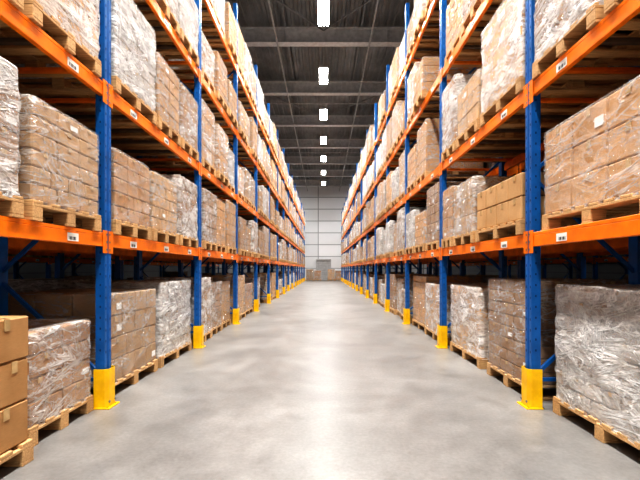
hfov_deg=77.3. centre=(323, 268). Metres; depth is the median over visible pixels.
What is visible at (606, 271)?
wall
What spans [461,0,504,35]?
pallet
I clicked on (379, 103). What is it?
pallet
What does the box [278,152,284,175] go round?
pallet
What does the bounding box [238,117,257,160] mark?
pallet
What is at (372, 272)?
pallet
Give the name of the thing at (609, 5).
pallet
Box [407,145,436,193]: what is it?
pallet
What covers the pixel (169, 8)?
pallet
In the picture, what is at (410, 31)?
pallet
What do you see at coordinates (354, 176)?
pallet
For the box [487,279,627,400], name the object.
pallet
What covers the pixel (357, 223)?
pallet
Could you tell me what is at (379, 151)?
pallet
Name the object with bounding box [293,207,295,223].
pallet
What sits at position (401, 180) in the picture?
pallet
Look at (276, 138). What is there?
pallet
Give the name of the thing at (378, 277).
pallet
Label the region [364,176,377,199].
pallet
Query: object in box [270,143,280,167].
pallet
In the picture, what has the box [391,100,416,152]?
pallet
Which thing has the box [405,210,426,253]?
pallet
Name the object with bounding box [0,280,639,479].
floor
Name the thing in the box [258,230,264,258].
pallet
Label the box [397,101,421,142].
pallet
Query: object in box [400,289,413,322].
pallet
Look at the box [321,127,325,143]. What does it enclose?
lamp
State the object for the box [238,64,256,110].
pallet
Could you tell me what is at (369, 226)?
pallet
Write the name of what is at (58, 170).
pallet
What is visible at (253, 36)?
roof beam
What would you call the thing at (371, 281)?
pallet
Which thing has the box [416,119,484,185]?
pallet
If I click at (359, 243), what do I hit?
pallet
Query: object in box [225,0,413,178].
ceiling
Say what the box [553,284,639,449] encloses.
pallet
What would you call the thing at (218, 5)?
pallet
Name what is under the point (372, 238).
pallet
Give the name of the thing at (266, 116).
pallet
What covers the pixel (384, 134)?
pallet
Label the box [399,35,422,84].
pallet
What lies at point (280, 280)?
pallet
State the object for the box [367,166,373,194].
pallet
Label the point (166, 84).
pallet
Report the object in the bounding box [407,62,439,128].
pallet
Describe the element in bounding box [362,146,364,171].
pallet
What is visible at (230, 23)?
pallet
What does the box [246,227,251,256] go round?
pallet
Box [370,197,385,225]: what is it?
pallet
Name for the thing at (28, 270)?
wall
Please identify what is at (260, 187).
pallet
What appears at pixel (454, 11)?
pallet
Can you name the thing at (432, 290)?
pallet
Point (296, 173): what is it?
roof beam
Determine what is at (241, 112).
pallet
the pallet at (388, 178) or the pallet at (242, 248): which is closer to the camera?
the pallet at (242, 248)
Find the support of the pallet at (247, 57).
on the rack at (23, 234)
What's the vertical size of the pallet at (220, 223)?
1.034 m
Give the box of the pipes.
[264,0,378,190]
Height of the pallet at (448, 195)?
0.914 m
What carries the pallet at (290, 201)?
on the rack at (23, 234)
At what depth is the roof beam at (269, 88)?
20.29 m
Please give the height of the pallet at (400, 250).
1.140 m
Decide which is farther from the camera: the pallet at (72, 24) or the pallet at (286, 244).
the pallet at (286, 244)
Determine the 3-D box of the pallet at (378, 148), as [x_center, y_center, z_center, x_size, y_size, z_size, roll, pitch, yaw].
[2.479,-3.747,14.383,1.126,1.038,0.806,0,0,0]
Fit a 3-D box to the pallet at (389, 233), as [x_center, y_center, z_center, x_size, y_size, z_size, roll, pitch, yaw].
[2.416,-0.855,11.610,1.126,1.038,0.806,0,0,0]
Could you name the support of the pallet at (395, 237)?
on the rack at (621, 232)
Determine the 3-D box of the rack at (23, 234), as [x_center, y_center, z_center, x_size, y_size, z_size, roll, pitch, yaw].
[-2.519,-2.447,20.530,1.142,7.450,44.992,0,0,0]
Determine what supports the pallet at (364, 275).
on the floor
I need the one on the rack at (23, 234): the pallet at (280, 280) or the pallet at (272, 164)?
the pallet at (272, 164)
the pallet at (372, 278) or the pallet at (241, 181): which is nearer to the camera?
the pallet at (241, 181)
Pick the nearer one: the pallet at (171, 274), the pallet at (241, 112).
the pallet at (241, 112)
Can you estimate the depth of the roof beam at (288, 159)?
33.79 m
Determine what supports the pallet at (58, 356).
on the floor
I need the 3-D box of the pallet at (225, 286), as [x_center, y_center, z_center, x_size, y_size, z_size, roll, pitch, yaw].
[-2.692,0.761,8.801,1.120,1.033,0.800,0,0,0]
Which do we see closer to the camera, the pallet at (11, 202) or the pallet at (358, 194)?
the pallet at (11, 202)
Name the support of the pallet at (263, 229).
on the rack at (23, 234)
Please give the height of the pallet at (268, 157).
0.915 m
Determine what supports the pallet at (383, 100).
on the rack at (621, 232)
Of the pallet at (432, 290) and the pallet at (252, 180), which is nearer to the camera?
the pallet at (432, 290)
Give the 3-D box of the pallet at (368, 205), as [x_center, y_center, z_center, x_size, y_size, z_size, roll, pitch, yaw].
[2.420,-2.284,17.205,1.120,1.133,0.800,0,0,0]
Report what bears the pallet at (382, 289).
on the floor
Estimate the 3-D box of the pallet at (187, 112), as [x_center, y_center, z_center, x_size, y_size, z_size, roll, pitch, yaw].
[-2.551,-2.186,6.024,1.123,0.937,0.752,0,0,0]
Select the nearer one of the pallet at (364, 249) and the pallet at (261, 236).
the pallet at (261, 236)
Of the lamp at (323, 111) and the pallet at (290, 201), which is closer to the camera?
the lamp at (323, 111)
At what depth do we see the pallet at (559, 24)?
3.27 m
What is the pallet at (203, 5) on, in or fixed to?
on the rack at (23, 234)
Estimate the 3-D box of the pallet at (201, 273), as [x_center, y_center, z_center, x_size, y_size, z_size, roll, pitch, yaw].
[-3.893,0.708,14.182,1.128,1.139,1.207,0,0,0]
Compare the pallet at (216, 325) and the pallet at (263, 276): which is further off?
the pallet at (263, 276)
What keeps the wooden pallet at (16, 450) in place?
on the floor
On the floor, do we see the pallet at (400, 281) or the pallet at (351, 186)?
the pallet at (400, 281)
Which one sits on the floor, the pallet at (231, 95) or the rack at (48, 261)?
the rack at (48, 261)
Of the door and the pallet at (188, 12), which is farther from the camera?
the door
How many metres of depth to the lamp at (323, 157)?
31.22 m
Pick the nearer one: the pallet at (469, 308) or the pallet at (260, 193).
the pallet at (469, 308)
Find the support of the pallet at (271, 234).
on the rack at (23, 234)
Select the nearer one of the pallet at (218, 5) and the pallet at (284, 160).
the pallet at (218, 5)
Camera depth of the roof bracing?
15.55 m
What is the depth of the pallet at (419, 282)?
8.38 m
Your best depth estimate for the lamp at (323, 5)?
13.54 m
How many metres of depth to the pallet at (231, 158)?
8.83 m
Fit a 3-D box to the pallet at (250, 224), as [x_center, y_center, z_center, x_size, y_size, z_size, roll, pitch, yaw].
[-2.520,-0.855,11.604,1.126,1.038,0.809,0,0,0]
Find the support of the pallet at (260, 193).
on the rack at (23, 234)
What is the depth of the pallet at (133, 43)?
4.18 m
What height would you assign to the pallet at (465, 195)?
0.855 m
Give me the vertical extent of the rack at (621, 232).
7.450 m
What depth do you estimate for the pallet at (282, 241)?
19.77 m
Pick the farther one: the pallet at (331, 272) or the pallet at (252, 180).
the pallet at (331, 272)
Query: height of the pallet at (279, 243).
0.918 m
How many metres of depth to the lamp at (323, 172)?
35.54 m
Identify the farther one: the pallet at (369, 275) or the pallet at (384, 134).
the pallet at (369, 275)
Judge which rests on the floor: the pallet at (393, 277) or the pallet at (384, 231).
the pallet at (393, 277)
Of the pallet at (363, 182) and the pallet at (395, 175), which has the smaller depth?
the pallet at (395, 175)
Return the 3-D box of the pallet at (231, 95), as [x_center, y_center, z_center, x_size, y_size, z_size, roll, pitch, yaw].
[-2.521,-3.614,8.785,1.120,0.774,0.800,0,0,0]
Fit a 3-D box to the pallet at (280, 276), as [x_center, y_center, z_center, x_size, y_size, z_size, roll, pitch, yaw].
[-2.615,0.768,21.280,1.128,1.018,1.208,0,0,0]
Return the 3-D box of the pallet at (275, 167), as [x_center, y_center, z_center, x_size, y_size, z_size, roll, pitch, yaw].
[-2.578,-3.795,17.207,1.120,1.134,0.800,0,0,0]
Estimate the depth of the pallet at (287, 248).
22.42 m
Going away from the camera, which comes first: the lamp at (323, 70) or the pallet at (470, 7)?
the pallet at (470, 7)
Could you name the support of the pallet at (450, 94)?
on the rack at (621, 232)
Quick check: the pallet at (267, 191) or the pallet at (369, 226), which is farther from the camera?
the pallet at (369, 226)
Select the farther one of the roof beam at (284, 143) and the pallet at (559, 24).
the roof beam at (284, 143)
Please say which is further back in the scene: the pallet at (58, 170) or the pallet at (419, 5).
the pallet at (419, 5)
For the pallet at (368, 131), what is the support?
on the rack at (621, 232)
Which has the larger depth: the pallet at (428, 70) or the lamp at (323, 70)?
the lamp at (323, 70)
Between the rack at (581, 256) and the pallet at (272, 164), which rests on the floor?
the rack at (581, 256)
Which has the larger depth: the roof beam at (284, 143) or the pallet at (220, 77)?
the roof beam at (284, 143)
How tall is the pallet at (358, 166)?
1.038 m
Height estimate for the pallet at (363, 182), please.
1.137 m
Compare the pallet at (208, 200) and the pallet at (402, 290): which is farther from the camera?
the pallet at (402, 290)
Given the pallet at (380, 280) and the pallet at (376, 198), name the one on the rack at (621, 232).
the pallet at (376, 198)
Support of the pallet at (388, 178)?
on the rack at (621, 232)
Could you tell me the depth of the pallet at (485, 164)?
7.67 m
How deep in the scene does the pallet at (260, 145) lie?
12.46 m
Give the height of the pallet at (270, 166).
0.774 m
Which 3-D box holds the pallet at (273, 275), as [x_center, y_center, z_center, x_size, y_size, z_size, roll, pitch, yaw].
[-2.641,0.711,16.971,1.120,1.133,1.200,0,0,0]
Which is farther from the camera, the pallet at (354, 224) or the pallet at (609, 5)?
the pallet at (354, 224)
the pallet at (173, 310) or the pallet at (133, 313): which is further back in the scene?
the pallet at (173, 310)
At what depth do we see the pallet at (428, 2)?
7.37 m
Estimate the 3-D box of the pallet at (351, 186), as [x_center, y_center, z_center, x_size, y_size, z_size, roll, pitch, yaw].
[2.439,-5.237,28.178,1.128,1.018,1.208,0,0,0]
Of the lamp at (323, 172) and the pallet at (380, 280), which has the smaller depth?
the pallet at (380, 280)
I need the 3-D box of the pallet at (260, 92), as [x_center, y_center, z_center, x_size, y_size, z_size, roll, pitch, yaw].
[-2.557,-5.297,12.901,1.129,1.140,1.207,0,0,0]
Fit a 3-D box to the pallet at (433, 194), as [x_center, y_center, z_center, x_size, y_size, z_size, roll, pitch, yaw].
[2.466,-0.902,7.063,1.120,1.133,0.800,0,0,0]
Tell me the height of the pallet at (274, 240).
1.034 m
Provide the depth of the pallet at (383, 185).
12.47 m
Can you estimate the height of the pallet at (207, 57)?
0.778 m
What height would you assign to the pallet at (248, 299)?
0.877 m
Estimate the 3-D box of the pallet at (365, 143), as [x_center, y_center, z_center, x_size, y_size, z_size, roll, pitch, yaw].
[2.483,-5.298,18.269,1.128,1.140,0.806,0,0,0]
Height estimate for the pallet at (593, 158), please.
0.873 m
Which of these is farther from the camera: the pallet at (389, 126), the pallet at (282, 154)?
the pallet at (282, 154)
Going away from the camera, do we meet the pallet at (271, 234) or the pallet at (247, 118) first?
the pallet at (247, 118)
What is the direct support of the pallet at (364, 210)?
on the rack at (621, 232)
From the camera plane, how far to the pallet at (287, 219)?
22.43 m
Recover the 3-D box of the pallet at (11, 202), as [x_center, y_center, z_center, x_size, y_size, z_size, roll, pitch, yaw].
[-2.550,-0.834,2.260,1.127,0.998,0.808,0,0,0]
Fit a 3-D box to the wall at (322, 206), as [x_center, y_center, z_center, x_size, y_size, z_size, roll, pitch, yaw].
[0.000,-4.372,45.750,25.000,11.300,0.300,0,0,0]
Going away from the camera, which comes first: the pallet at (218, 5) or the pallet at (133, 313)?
the pallet at (133, 313)
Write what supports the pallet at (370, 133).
on the rack at (621, 232)
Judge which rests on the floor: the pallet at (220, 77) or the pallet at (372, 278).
the pallet at (372, 278)
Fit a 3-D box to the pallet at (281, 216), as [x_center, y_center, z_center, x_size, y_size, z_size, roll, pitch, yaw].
[-2.537,-2.234,21.070,1.120,1.033,0.800,0,0,0]
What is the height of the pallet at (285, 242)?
1.140 m
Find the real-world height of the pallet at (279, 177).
1.138 m
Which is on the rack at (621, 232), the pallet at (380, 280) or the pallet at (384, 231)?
the pallet at (384, 231)
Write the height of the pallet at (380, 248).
1.038 m
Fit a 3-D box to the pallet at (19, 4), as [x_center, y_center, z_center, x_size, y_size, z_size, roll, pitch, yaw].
[-2.550,-2.277,2.260,1.127,1.118,0.807,0,0,0]
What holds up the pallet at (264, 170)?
on the rack at (23, 234)
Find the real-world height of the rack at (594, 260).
7.450 m
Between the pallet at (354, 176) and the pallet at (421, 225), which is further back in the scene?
the pallet at (354, 176)
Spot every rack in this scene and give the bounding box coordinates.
[0,0,304,409]
[8,248,272,279]
[8,254,218,279]
[341,0,639,409]
[372,150,627,278]
[427,254,627,279]
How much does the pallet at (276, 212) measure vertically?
0.774 m
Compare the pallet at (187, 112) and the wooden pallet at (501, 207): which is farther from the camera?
the pallet at (187, 112)
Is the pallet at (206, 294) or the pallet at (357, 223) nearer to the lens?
the pallet at (206, 294)
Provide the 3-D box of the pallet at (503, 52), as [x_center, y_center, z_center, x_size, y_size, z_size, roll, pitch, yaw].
[2.450,-2.287,4.340,1.127,1.139,1.007,0,0,0]
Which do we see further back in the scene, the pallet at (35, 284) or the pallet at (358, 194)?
the pallet at (358, 194)
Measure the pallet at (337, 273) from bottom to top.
1.113 m
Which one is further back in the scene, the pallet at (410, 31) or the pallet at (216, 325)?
the pallet at (410, 31)
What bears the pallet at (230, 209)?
on the rack at (23, 234)
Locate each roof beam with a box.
[239,27,404,46]
[259,81,385,95]
[270,115,377,126]
[278,139,365,148]
[284,156,360,163]
[289,170,355,176]
[293,180,352,185]
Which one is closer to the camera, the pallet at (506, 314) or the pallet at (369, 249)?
the pallet at (506, 314)
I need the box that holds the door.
[316,259,330,279]
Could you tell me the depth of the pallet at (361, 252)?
19.76 m
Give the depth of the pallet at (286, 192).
22.08 m
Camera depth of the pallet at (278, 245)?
18.20 m
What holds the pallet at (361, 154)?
on the rack at (621, 232)
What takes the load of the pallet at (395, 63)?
on the rack at (621, 232)
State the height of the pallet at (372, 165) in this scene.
0.879 m
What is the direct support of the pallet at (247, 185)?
on the rack at (23, 234)
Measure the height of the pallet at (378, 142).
0.778 m
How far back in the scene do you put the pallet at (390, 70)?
11.57 m
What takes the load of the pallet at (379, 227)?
on the rack at (621, 232)
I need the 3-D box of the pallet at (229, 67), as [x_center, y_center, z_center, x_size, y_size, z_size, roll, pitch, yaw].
[-2.570,-5.295,9.855,1.120,1.134,0.800,0,0,0]
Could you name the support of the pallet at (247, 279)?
on the floor
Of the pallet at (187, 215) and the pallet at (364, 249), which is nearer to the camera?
the pallet at (187, 215)
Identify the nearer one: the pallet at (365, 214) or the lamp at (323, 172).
the pallet at (365, 214)
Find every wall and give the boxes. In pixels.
[8,256,211,280]
[215,186,432,279]
[433,254,624,279]
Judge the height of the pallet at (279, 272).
1.140 m
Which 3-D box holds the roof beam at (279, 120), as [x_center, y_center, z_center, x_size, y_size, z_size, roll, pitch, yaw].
[0.000,-9.172,24.800,25.000,0.600,0.320,0,0,0]
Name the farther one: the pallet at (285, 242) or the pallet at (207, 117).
the pallet at (285, 242)
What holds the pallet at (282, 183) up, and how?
on the rack at (23, 234)
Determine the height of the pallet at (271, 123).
0.918 m
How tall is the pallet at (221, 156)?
1.037 m
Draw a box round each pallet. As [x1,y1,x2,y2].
[0,0,101,76]
[0,56,23,217]
[0,316,33,466]
[8,0,23,9]
[8,278,94,292]
[8,289,157,386]
[10,0,156,124]
[15,97,101,231]
[25,319,92,445]
[45,148,151,239]
[74,53,180,145]
[76,279,191,367]
[111,83,198,161]
[121,171,178,244]
[131,0,179,34]
[133,277,211,345]
[142,98,215,176]
[150,0,198,66]
[160,174,197,247]
[162,124,228,185]
[162,271,186,277]
[168,31,214,95]
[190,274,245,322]
[191,51,227,113]
[201,0,213,15]
[201,0,224,41]
[201,148,234,192]
[201,188,216,250]
[201,273,232,274]
[205,2,237,63]
[209,79,237,127]
[210,281,221,335]
[211,280,230,328]
[213,165,244,201]
[215,199,225,252]
[216,101,246,142]
[220,200,236,253]
[221,24,244,84]
[226,167,251,206]
[228,113,250,151]
[230,42,251,98]
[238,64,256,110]
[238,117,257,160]
[238,134,262,169]
[238,178,255,210]
[238,185,266,219]
[238,188,263,215]
[238,217,246,255]
[238,273,270,302]
[243,79,263,128]
[244,283,252,313]
[245,277,259,310]
[246,220,257,257]
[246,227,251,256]
[247,140,266,175]
[251,151,270,181]
[253,188,268,221]
[258,105,269,140]
[258,166,272,186]
[258,196,273,225]
[258,226,268,259]
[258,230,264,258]
[260,119,273,149]
[261,272,275,299]
[264,160,275,191]
[266,122,276,155]
[270,138,277,160]
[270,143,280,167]
[270,167,277,194]
[270,173,280,199]
[270,210,278,229]
[270,233,273,260]
[270,271,286,275]
[273,236,276,260]
[274,181,284,205]
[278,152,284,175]
[278,192,287,210]
[278,239,284,261]
[278,242,282,261]
[278,245,279,261]
[278,274,285,291]
[279,216,282,233]
[279,279,282,294]
[280,160,285,179]
[281,216,286,236]
[284,242,285,262]
[286,218,288,238]
[286,244,290,262]
[286,247,288,262]
[289,221,291,240]
[290,201,291,217]
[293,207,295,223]
[306,269,313,280]
[314,271,320,280]
[328,269,334,280]
[335,271,340,280]
[350,186,354,201]
[352,176,354,195]
[353,224,354,241]
[356,222,359,238]
[357,162,362,183]
[357,192,360,210]
[358,241,363,262]
[359,271,379,291]
[360,150,365,175]
[360,247,362,261]
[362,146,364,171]
[362,176,371,202]
[363,209,365,232]
[363,239,370,261]
[363,274,384,294]
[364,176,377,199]
[364,214,373,231]
[365,143,373,165]
[366,131,373,161]
[366,202,373,229]
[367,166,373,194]
[368,125,377,155]
[368,207,370,227]
[368,242,370,260]
[369,275,383,297]
[369,277,373,298]
[370,161,382,189]
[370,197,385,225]
[370,236,373,260]
[372,124,384,149]
[372,278,373,299]
[375,148,385,180]
[375,195,396,221]
[376,227,384,259]
[377,144,396,175]
[377,183,394,219]
[377,227,385,258]
[377,276,384,302]
[378,95,385,132]
[378,279,384,303]
[380,90,393,123]
[380,180,401,215]
[380,283,384,307]
[382,129,398,169]
[383,229,385,258]
[384,273,411,307]
[385,220,396,257]
[386,118,404,160]
[386,172,426,211]
[388,64,404,108]
[389,274,432,314]
[391,47,404,98]
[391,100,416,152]
[391,167,426,206]
[393,223,397,256]
[396,207,426,255]
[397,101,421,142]
[397,278,413,316]
[398,149,427,201]
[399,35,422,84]
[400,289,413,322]
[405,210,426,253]
[406,12,439,63]
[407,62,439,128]
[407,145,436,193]
[412,275,479,331]
[413,0,439,41]
[413,57,479,113]
[414,211,427,252]
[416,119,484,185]
[425,0,450,15]
[425,282,488,344]
[426,182,464,250]
[441,73,524,161]
[441,186,457,247]
[444,0,482,66]
[450,284,489,368]
[453,176,514,245]
[456,70,562,148]
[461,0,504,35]
[475,172,581,241]
[480,0,627,126]
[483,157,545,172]
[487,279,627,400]
[532,0,639,79]
[542,75,639,230]
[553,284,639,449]
[604,0,639,13]
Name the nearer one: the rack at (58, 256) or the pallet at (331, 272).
the rack at (58, 256)
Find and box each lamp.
[318,0,328,25]
[319,47,327,83]
[320,96,326,119]
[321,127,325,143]
[321,149,325,161]
[321,164,325,174]
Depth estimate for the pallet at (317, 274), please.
43.76 m
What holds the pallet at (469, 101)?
on the rack at (621, 232)
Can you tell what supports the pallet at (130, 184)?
on the rack at (23, 234)
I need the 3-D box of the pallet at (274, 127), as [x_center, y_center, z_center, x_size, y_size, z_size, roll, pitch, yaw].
[-2.515,-5.295,16.328,1.120,1.134,0.800,0,0,0]
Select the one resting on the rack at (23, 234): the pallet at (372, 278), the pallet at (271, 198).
the pallet at (271, 198)
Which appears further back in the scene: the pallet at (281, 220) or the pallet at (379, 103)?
the pallet at (281, 220)
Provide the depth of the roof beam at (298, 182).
42.79 m
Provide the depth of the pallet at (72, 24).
3.20 m
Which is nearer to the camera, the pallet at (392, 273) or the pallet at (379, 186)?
the pallet at (392, 273)
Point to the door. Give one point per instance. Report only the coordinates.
(323, 267)
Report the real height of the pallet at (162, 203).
0.834 m
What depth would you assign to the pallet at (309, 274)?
43.76 m
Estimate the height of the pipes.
1.080 m

